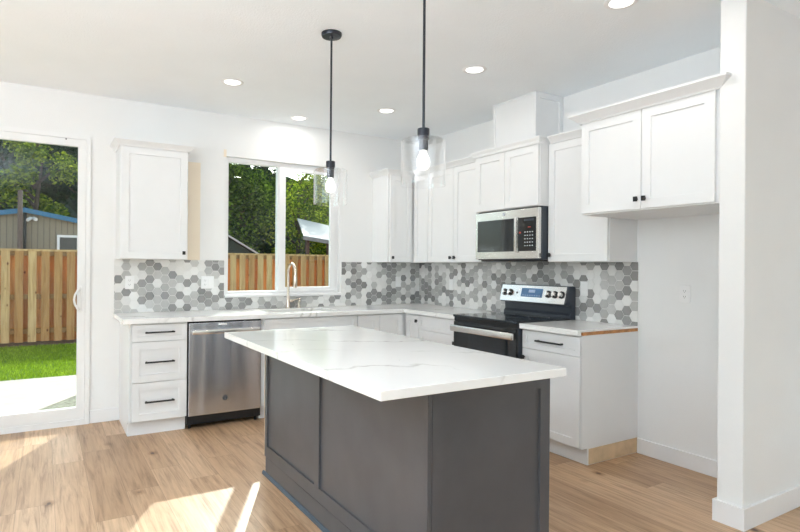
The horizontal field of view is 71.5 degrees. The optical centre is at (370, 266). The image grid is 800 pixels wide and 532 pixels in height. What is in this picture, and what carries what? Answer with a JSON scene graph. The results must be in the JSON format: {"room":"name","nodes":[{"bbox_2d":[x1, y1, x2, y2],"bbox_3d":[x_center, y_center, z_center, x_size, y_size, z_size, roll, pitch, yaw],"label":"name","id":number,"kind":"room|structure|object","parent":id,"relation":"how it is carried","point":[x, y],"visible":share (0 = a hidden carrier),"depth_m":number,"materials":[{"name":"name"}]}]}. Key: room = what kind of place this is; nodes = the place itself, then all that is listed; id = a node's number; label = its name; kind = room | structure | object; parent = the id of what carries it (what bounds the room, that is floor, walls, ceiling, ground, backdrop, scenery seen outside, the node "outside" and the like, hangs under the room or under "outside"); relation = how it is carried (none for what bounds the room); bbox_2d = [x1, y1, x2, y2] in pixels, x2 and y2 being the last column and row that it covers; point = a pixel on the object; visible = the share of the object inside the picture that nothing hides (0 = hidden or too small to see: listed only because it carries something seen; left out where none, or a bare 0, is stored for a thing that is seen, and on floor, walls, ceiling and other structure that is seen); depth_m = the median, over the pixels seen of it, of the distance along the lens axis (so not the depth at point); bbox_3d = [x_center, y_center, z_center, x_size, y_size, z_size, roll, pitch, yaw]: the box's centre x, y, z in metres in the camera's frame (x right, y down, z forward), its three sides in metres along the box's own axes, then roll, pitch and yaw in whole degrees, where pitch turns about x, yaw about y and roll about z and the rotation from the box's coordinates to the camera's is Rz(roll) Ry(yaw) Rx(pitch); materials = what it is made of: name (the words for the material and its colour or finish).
{"room":"kitchen","nodes":[
{"label":"kitchen","id":0,"kind":"room"},
{"bbox_2d":[0,81,419,409],"bbox_3d":[-2.278,-0.065,4.768,6.800,2.749,0.150,0,0,-31],"label":"wall","id":1,"kind":"structure","parent":0,"point":[355,156],"depth_m":5.05,"materials":[{"name":"paint"}]},
{"bbox_2d":[0,126,90,434],"bbox_3d":[-3.150,0.102,4.199,1.824,2.400,0.204,0,0,-31],"label":"door","id":2,"kind":"structure","parent":1,"relation":"in","point":[78,415],"depth_m":4.58,"materials":[{"name":"white plastic"}]},
{"bbox_2d":[89,407,118,423],"bbox_3d":[-2.254,1.255,4.692,0.233,0.108,0.014,0,0,-31],"label":"baseboard","id":3,"kind":"structure","parent":1,"relation":"attached to","point":[108,414],"depth_m":4.68,"materials":[{"name":"paint"}]},
{"bbox_2d":[110,136,195,259],"bbox_3d":[-1.854,-0.547,4.707,0.628,0.966,0.380,0,0,-31],"label":"upper cabinet","id":4,"kind":"object","parent":1,"relation":"attached to","point":[152,176],"visible":1,"depth_m":4.58,"materials":[{"name":"white paint"}]},
{"bbox_2d":[188,162,200,259],"bbox_3d":[-1.616,-0.509,5.068,0.110,0.894,0.001,0,0,-31],"label":"trim","id":5,"kind":"structure","parent":1,"relation":"attached to","point":[194,169],"depth_m":5.07,"materials":[{"name":"beige wood"}]},
{"bbox_2d":[114,259,418,312],"bbox_3d":[-0.819,0.176,5.537,3.184,0.461,0.007,0,0,-31],"label":"backsplash","id":6,"kind":"structure","parent":1,"relation":"attached to","point":[159,285],"depth_m":5.16,"materials":[{"name":"white tile"}]},
{"bbox_2d":[125,276,133,288],"bbox_3d":[-2.082,0.135,4.782,0.072,0.115,0.009,0,0,-31],"label":"outlet plate","id":7,"kind":"object","parent":6,"relation":"attached to","point":[129,280],"visible":1,"depth_m":4.78,"materials":[{"name":"white plastic"}]},
{"bbox_2d":[201,276,213,288],"bbox_3d":[-1.508,0.143,5.121,0.118,0.115,0.009,0,0,-31],"label":"outlet plate","id":8,"kind":"object","parent":6,"relation":"attached to","point":[207,282],"visible":1,"depth_m":5.12,"materials":[{"name":"white plastic"}]},
{"bbox_2d":[395,277,400,286],"bbox_3d":[0.306,0.166,6.190,0.072,0.115,0.008,0,0,-31],"label":"switch plate","id":9,"kind":"object","parent":6,"relation":"attached to","point":[397,279],"visible":1,"depth_m":6.19,"materials":[{"name":"white plastic"}]},
{"bbox_2d":[224,157,341,297],"bbox_3d":[-0.865,-0.373,5.562,1.242,1.331,0.154,0,0,-31],"label":"window","id":10,"kind":"structure","parent":1,"relation":"in","point":[281,168],"depth_m":5.55,"materials":[{"name":"white plastic"}]},
{"bbox_2d":[369,168,414,262],"bbox_3d":[0.364,-0.530,6.015,0.683,0.966,0.380,0,0,-31],"label":"upper cabinet","id":11,"kind":"object","parent":1,"relation":"attached to","point":[393,189],"visible":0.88,"depth_m":5.85,"materials":[{"name":"white paint"}]},
{"bbox_2d":[0,0,799,142],"bbox_3d":[-0.027,-1.472,1.067,6.900,0.100,8.800,0,0,-31],"label":"ceiling","id":12,"kind":"structure","parent":0,"point":[173,53],"depth_m":3.64,"materials":[{"name":"paint"}]},
{"bbox_2d":[221,78,243,85],"bbox_3d":[-1.071,-1.427,4.289,0.172,0.006,0.172,0,0,-31],"label":"recessed light","id":13,"kind":"object","parent":12,"relation":"in","point":[228,81],"visible":1,"depth_m":4.28,"materials":[{"name":"white plastic"}]},
{"bbox_2d":[290,116,307,120],"bbox_3d":[-0.689,-1.424,5.315,0.172,0.006,0.172,0,0,-31],"label":"recessed light","id":14,"kind":"object","parent":12,"relation":"in","point":[298,118],"visible":1,"depth_m":5.32,"materials":[{"name":"white plastic"}]},
{"bbox_2d":[313,29,346,205],"bbox_3d":[-0.244,-0.902,3.380,0.205,1.044,0.205,0,0,-31],"label":"pendant light","id":15,"kind":"object","parent":12,"relation":"hanging from","point":[331,35],"visible":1,"depth_m":3.37,"materials":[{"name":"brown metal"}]},
{"bbox_2d":[325,170,334,192],"bbox_3d":[-0.247,-0.519,3.380,0.062,0.136,0.062,0,0,-31],"label":"bulb","id":16,"kind":"object","parent":15,"relation":"attached to","point":[330,185],"depth_m":3.36,"materials":[{"name":"white glass"}]},
{"bbox_2d":[377,108,395,112],"bbox_3d":[0.142,-1.417,5.038,0.172,0.006,0.172,0,0,-31],"label":"recessed light","id":17,"kind":"object","parent":12,"relation":"in","point":[381,110],"visible":1,"depth_m":5.02,"materials":[{"name":"white plastic"}]},
{"bbox_2d":[401,0,445,169],"bbox_3d":[0.246,-0.898,2.566,0.205,1.044,0.205,0,0,-31],"label":"pendant light","id":18,"kind":"object","parent":12,"relation":"hanging from","point":[423,133],"visible":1,"depth_m":2.56,"materials":[{"name":"black metal"}]},
{"bbox_2d":[417,140,429,169],"bbox_3d":[0.243,-0.515,2.566,0.062,0.136,0.062,0,0,-31],"label":"bulb","id":19,"kind":"object","parent":18,"relation":"attached to","point":[423,162],"depth_m":2.55,"materials":[{"name":"glass"}]},
{"bbox_2d":[462,65,486,73],"bbox_3d":[0.744,-1.413,3.978,0.172,0.006,0.172,0,0,-31],"label":"recessed light","id":20,"kind":"object","parent":12,"relation":"in","point":[474,69],"visible":1,"depth_m":3.97,"materials":[{"name":"white plastic"}]},
{"bbox_2d":[604,0,638,9],"bbox_3d":[1.334,-1.408,2.954,0.172,0.006,0.172,0,0,-31],"label":"recessed light","id":21,"kind":"object","parent":12,"relation":"in","point":[609,4],"visible":1,"depth_m":2.97,"materials":[{"name":"white plastic"}]},
{"bbox_2d":[0,416,799,531],"bbox_3d":[-0.049,1.357,1.067,6.900,0.060,8.800,0,0,-31],"label":"floor","id":22,"kind":"structure","parent":0,"point":[92,477],"depth_m":3.34,"materials":[{"name":"brown wood"}]},
{"bbox_2d":[119,322,186,435],"bbox_3d":[-1.806,0.875,4.583,0.433,0.876,0.654,0,0,-31],"label":"base cabinet","id":23,"kind":"object","parent":22,"relation":"on","point":[152,356],"visible":0.9,"depth_m":4.34,"materials":[{"name":"white paint"}]},
{"bbox_2d":[185,319,260,428],"bbox_3d":[-1.343,0.879,4.837,0.615,0.874,0.648,0,0,-31],"label":"dishwasher","id":24,"kind":"object","parent":22,"relation":"on","point":[224,375],"visible":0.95,"depth_m":4.57,"materials":[{"name":"silver metal"}]},
{"bbox_2d":[257,315,356,418],"bbox_3d":[-0.690,0.884,5.261,0.936,0.876,0.620,0,0,-31],"label":"base cabinet","id":25,"kind":"object","parent":22,"relation":"on","point":[340,320],"visible":0.16,"depth_m":4.93,"materials":[{"name":"white paint"}]},
{"bbox_2d":[357,313,405,335],"bbox_3d":[0.211,0.891,5.792,1.153,0.876,0.620,0,0,-31],"label":"base cabinet","id":26,"kind":"object","parent":22,"relation":"on","point":[395,323],"visible":0.2,"depth_m":5.40,"materials":[{"name":"white paint"}]},
{"bbox_2d":[114,303,497,324],"bbox_3d":[-0.456,0.428,4.924,3.194,0.037,1.435,0,0,-31],"label":"countertop","id":27,"kind":"structure","parent":26,"relation":"on","point":[440,311],"depth_m":4.99,"materials":[{"name":"white stone"}]},
{"bbox_2d":[285,263,300,307],"bbox_3d":[-0.727,0.183,5.401,0.153,0.448,0.222,0,0,-31],"label":"faucet","id":28,"kind":"object","parent":27,"relation":"on","point":[290,264],"visible":0.99,"depth_m":5.43,"materials":[{"name":"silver metal"}]},
{"bbox_2d":[262,354,549,531],"bbox_3d":[0.038,0.888,2.953,0.657,0.879,1.767,0,0,-31],"label":"kitchen island","id":29,"kind":"object","parent":22,"relation":"on","point":[470,460],"visible":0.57,"depth_m":2.32,"materials":[{"name":"grey paint"}]},
{"bbox_2d":[224,326,565,400],"bbox_3d":[-0.048,0.430,2.868,0.905,0.034,1.852,0,0,-31],"label":"island countertop","id":30,"kind":"structure","parent":29,"relation":"on","point":[378,365],"depth_m":2.42,"materials":[{"name":"white stone"}]},
{"bbox_2d":[406,313,419,338],"bbox_3d":[0.649,0.894,5.552,0.646,0.876,0.237,0,0,-31],"label":"base cabinet","id":31,"kind":"object","parent":22,"relation":"on","point":[412,320],"visible":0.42,"depth_m":5.40,"materials":[{"name":"white paint"}]},
{"bbox_2d":[419,315,454,345],"bbox_3d":[0.856,0.896,5.201,0.646,0.876,0.574,0,0,-31],"label":"base cabinet","id":32,"kind":"object","parent":22,"relation":"on","point":[435,329],"visible":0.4,"depth_m":5.07,"materials":[{"name":"white paint"}]},
{"bbox_2d":[450,284,575,358],"bbox_3d":[1.160,0.745,4.609,0.696,1.183,0.747,0,0,-31],"label":"range","id":33,"kind":"object","parent":22,"relation":"on","point":[499,333],"visible":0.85,"depth_m":4.54,"materials":[{"name":"metal"}]},
{"bbox_2d":[453,312,569,323],"bbox_3d":[1.150,0.420,4.601,0.587,0.021,0.747,0,0,-31],"label":"cooktop","id":34,"kind":"object","parent":33,"relation":"in","point":[490,317],"depth_m":4.52,"materials":[{"name":"glass"}]},
{"bbox_2d":[521,329,637,464],"bbox_3d":[1.516,0.901,4.074,0.654,0.876,0.532,0,0,-31],"label":"base cabinet","id":35,"kind":"object","parent":22,"relation":"on","point":[594,407],"visible":0.9,"depth_m":3.84,"materials":[{"name":"white paint"}]},
{"bbox_2d":[519,320,637,335],"bbox_3d":[1.522,0.444,4.077,0.648,0.038,0.531,0,0,-31],"label":"countertop","id":36,"kind":"structure","parent":35,"relation":"on","point":[567,327],"depth_m":3.95,"materials":[{"name":"white stone"}]},
{"bbox_2d":[426,47,720,460],"bbox_3d":[1.537,-0.035,4.844,0.150,2.749,3.594,0,0,-31],"label":"wall","id":37,"kind":"structure","parent":0,"point":[678,341],"depth_m":3.79,"materials":[{"name":"paint"}]},
{"bbox_2d":[412,169,430,262],"bbox_3d":[0.636,-0.528,5.855,0.380,0.966,0.267,0,0,-31],"label":"upper cabinet","id":38,"kind":"object","parent":37,"relation":"attached to","point":[421,179],"visible":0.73,"depth_m":5.78,"materials":[{"name":"white paint"}]},
{"bbox_2d":[426,156,509,262],"bbox_3d":[0.915,-0.526,5.383,0.380,0.966,0.828,0,0,-31],"label":"upper cabinet","id":39,"kind":"object","parent":37,"relation":"attached to","point":[451,195],"visible":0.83,"depth_m":5.33,"materials":[{"name":"white paint"}]},
{"bbox_2d":[470,135,549,212],"bbox_3d":[1.280,-0.741,4.689,0.460,0.531,0.796,0,0,-31],"label":"upper cabinet","id":40,"kind":"object","parent":37,"relation":"attached to","point":[513,175],"visible":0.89,"depth_m":4.50,"materials":[{"name":"white paint"}]},
{"bbox_2d":[476,206,547,261],"bbox_3d":[1.280,-0.260,4.692,0.430,0.429,0.732,0,0,-31],"label":"microwave","id":41,"kind":"object","parent":40,"relation":"attached to","point":[521,234],"visible":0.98,"depth_m":4.52,"materials":[{"name":"metal"}]},
{"bbox_2d":[493,91,562,146],"bbox_3d":[1.334,-1.187,4.735,0.324,0.448,0.496,0,0,-31],"label":"duct cover","id":42,"kind":"object","parent":40,"relation":"on","point":[535,113],"visible":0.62,"depth_m":4.57,"materials":[{"name":"white paint"}]},
{"bbox_2d":[419,262,638,325],"bbox_3d":[1.244,0.222,5.182,0.007,0.550,2.716,0,0,-31],"label":"backsplash","id":43,"kind":"structure","parent":37,"relation":"attached to","point":[612,297],"depth_m":4.77,"materials":[{"name":"white tile"}]},
{"bbox_2d":[449,279,453,289],"bbox_3d":[0.847,0.189,5.837,0.008,0.115,0.072,0,0,-31],"label":"switch plate","id":44,"kind":"object","parent":43,"relation":"attached to","point":[451,281],"visible":1,"depth_m":5.83,"materials":[{"name":"white plastic"}]},
{"bbox_2d":[580,281,587,295],"bbox_3d":[1.693,0.172,4.403,0.008,0.115,0.072,0,0,-31],"label":"switch plate","id":45,"kind":"object","parent":43,"relation":"attached to","point":[583,284],"visible":1,"depth_m":4.40,"materials":[{"name":"white plastic"}]},
{"bbox_2d":[547,127,636,261],"bbox_3d":[1.637,-0.520,4.159,0.380,0.966,0.540,0,0,-31],"label":"upper cabinet","id":46,"kind":"object","parent":37,"relation":"attached to","point":[573,236],"visible":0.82,"depth_m":4.11,"materials":[{"name":"white paint"}]},
{"bbox_2d":[568,72,730,219],"bbox_3d":[1.871,-0.674,3.468,0.680,0.668,1.006,0,0,-31],"label":"upper cabinet","id":47,"kind":"object","parent":37,"relation":"attached to","point":[654,155],"visible":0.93,"depth_m":3.28,"materials":[{"name":"white paint"}]},
{"bbox_2d":[637,438,716,477],"bbox_3d":[2.144,1.290,3.635,0.014,0.108,0.858,0,0,-31],"label":"baseboard","id":48,"kind":"structure","parent":37,"relation":"attached to","point":[707,466],"depth_m":3.74,"materials":[{"name":"paint"}]},
{"bbox_2d":[680,285,689,302],"bbox_3d":[2.106,0.181,3.718,0.009,0.115,0.072,0,0,-31],"label":"outlet plate","id":49,"kind":"object","parent":37,"relation":"attached to","point":[684,289],"visible":1,"depth_m":3.71,"materials":[{"name":"white plastic"}]},
{"bbox_2d":[717,0,799,507],"bbox_3d":[2.210,-0.030,3.080,0.782,2.749,0.127,0,0,-31],"label":"wall","id":50,"kind":"structure","parent":0,"point":[758,433],"depth_m":2.92,"materials":[{"name":"paint"}]},
{"bbox_2d":[712,485,799,531],"bbox_3d":[2.172,1.288,3.063,0.746,0.112,0.156,0,0,-31],"label":"baseboard","id":51,"kind":"structure","parent":50,"relation":"attached to","point":[744,519],"depth_m":2.91,"materials":[{"name":"paint"}]},
{"label":"outside","id":52,"kind":"structure","parent":0,"visible":0},
{"bbox_2d":[38,396,75,410],"bbox_3d":[3.077,1.604,9.790,16.149,0.194,3.048,0,0,-31],"label":"gravel bed","id":53,"kind":"object","parent":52,"point":[71,402],"depth_m":5.87,"materials":[{"name":"grey gravel"}]},
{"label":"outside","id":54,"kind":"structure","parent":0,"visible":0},
{"bbox_3d":[-21.409,1.415,43.587,120.000,0.188,73.550,0,0,-31],"label":"ground","id":55,"kind":"structure","parent":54,"visible":0},
{"bbox_2d":[0,139,35,209],"bbox_3d":[-12.557,-2.063,16.899,4.052,6.984,3.663,0,0,-27],"label":"tree","id":56,"kind":"object","parent":55,"relation":"on","point":[5,162],"visible":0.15,"depth_m":17.62,"materials":[{"name":"green plant"}]},
{"bbox_2d":[17,190,22,248],"bbox_3d":[-7.216,-0.080,11.404,0.105,3.000,0.100,0,0,-31],"label":"wooden pole","id":57,"kind":"object","parent":55,"relation":"on","point":[20,192],"visible":0.34,"depth_m":11.37,"materials":[{"name":"grey wood"}]},
{"bbox_2d":[0,339,76,347],"bbox_3d":[-2.945,1.459,12.276,24.000,0.011,0.850,0,0,-31],"label":"mulch strip","id":58,"kind":"object","parent":55,"relation":"on","point":[26,343],"depth_m":10.34,"materials":[{"name":"brown soil"}]},
{"bbox_2d":[0,248,328,343],"bbox_3d":[-3.749,0.557,11.884,16.205,1.734,0.150,0,0,-31],"label":"wooden fence","id":59,"kind":"object","parent":58,"relation":"on","point":[38,287],"visible":0.17,"depth_m":10.51,"materials":[{"name":"brown wood"}]},
{"bbox_2d":[0,140,77,216],"bbox_3d":[-9.335,-1.339,15.614,2.221,5.586,1.684,0,0,-31],"label":"tree","id":60,"kind":"object","parent":55,"relation":"on","point":[32,155],"visible":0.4,"depth_m":15.41,"materials":[{"name":"green plant"}]},
{"bbox_2d":[0,208,77,249],"bbox_3d":[-9.128,0.075,12.739,6.400,2.660,3.960,0,0,-31],"label":"shed","id":61,"kind":"object","parent":55,"relation":"on","point":[41,229],"visible":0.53,"depth_m":11.82,"materials":[{"name":"beige wood"}]},
{"bbox_2d":[0,140,77,207],"bbox_3d":[-12.841,-2.855,20.401,4.747,8.574,5.140,0,0,-31],"label":"tree","id":62,"kind":"object","parent":55,"relation":"on","point":[51,152],"visible":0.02,"depth_m":20.01,"materials":[{"name":"green plant"}]},
{"bbox_2d":[29,144,77,217],"bbox_3d":[-9.367,-2.185,19.127,3.712,7.285,4.388,0,0,-11],"label":"tree","id":63,"kind":"object","parent":55,"relation":"on","point":[58,193],"visible":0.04,"depth_m":17.97,"materials":[{"name":"green plant"}]},
{"bbox_2d":[228,235,258,253],"bbox_3d":[-4.507,0.207,15.238,2.460,2.470,1.950,0,0,-31],"label":"garden shed","id":64,"kind":"object","parent":55,"relation":"on","point":[234,246],"visible":0.07,"depth_m":14.79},
{"bbox_2d":[228,163,275,253],"bbox_3d":[-4.632,-1.188,17.757,3.083,5.371,3.254,0,0,-31],"label":"tree","id":65,"kind":"object","parent":55,"relation":"on","point":[251,201],"visible":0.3,"depth_m":17.50,"materials":[{"name":"green plant"}]},
{"bbox_2d":[229,163,289,253],"bbox_3d":[-5.131,-2.032,21.992,4.438,7.038,4.048,0,0,-31],"label":"tree","id":66,"kind":"object","parent":55,"relation":"on","point":[262,250],"visible":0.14,"depth_m":21.69,"materials":[{"name":"green plant"}]},
{"bbox_2d":[254,173,328,254],"bbox_3d":[-2.486,-1.565,21.020,3.896,6.149,3.096,0,0,-31],"label":"tree","id":67,"kind":"object","parent":55,"relation":"on","point":[302,197],"visible":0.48,"depth_m":20.53,"materials":[{"name":"green plant"}]},
{"bbox_2d":[289,174,328,254],"bbox_3d":[-1.924,-1.562,24.889,3.857,6.158,4.086,0,0,-31],"label":"tree","id":68,"kind":"object","parent":55,"relation":"on","point":[321,248],"visible":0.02,"depth_m":24.62,"materials":[{"name":"green plant"}]},
{"bbox_2d":[297,218,328,286],"bbox_3d":[-0.715,-0.109,18.575,4.780,3.160,3.250,0,0,-31],"label":"carport","id":69,"kind":"object","parent":55,"relation":"on","point":[311,231],"visible":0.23,"depth_m":17.11,"materials":[{"name":"metal"}]},
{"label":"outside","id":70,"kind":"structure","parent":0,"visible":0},
{"bbox_2d":[0,375,75,414],"bbox_3d":[-6.764,1.524,3.987,9.000,0.200,3.048,0,0,-31],"label":"patio","id":71,"kind":"structure","parent":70,"point":[34,394],"depth_m":6.37,"materials":[{"name":"concrete"}]},
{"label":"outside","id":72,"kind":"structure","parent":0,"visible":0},
{"bbox_2d":[0,141,325,254],"bbox_3d":[-14.393,-3.828,31.758,60.494,11.122,10.954,0,0,-31],"label":"trees","id":73,"kind":"object","parent":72,"point":[74,212],"visible":0.01,"depth_m":30.74,"materials":[{"name":"green plant"}]},
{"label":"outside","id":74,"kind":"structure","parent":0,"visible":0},
{"bbox_2d":[0,343,76,380],"bbox_3d":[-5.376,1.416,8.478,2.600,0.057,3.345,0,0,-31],"label":"grass","id":75,"kind":"structure","parent":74,"point":[11,365],"depth_m":8.36,"materials":[{"name":"green plant"}]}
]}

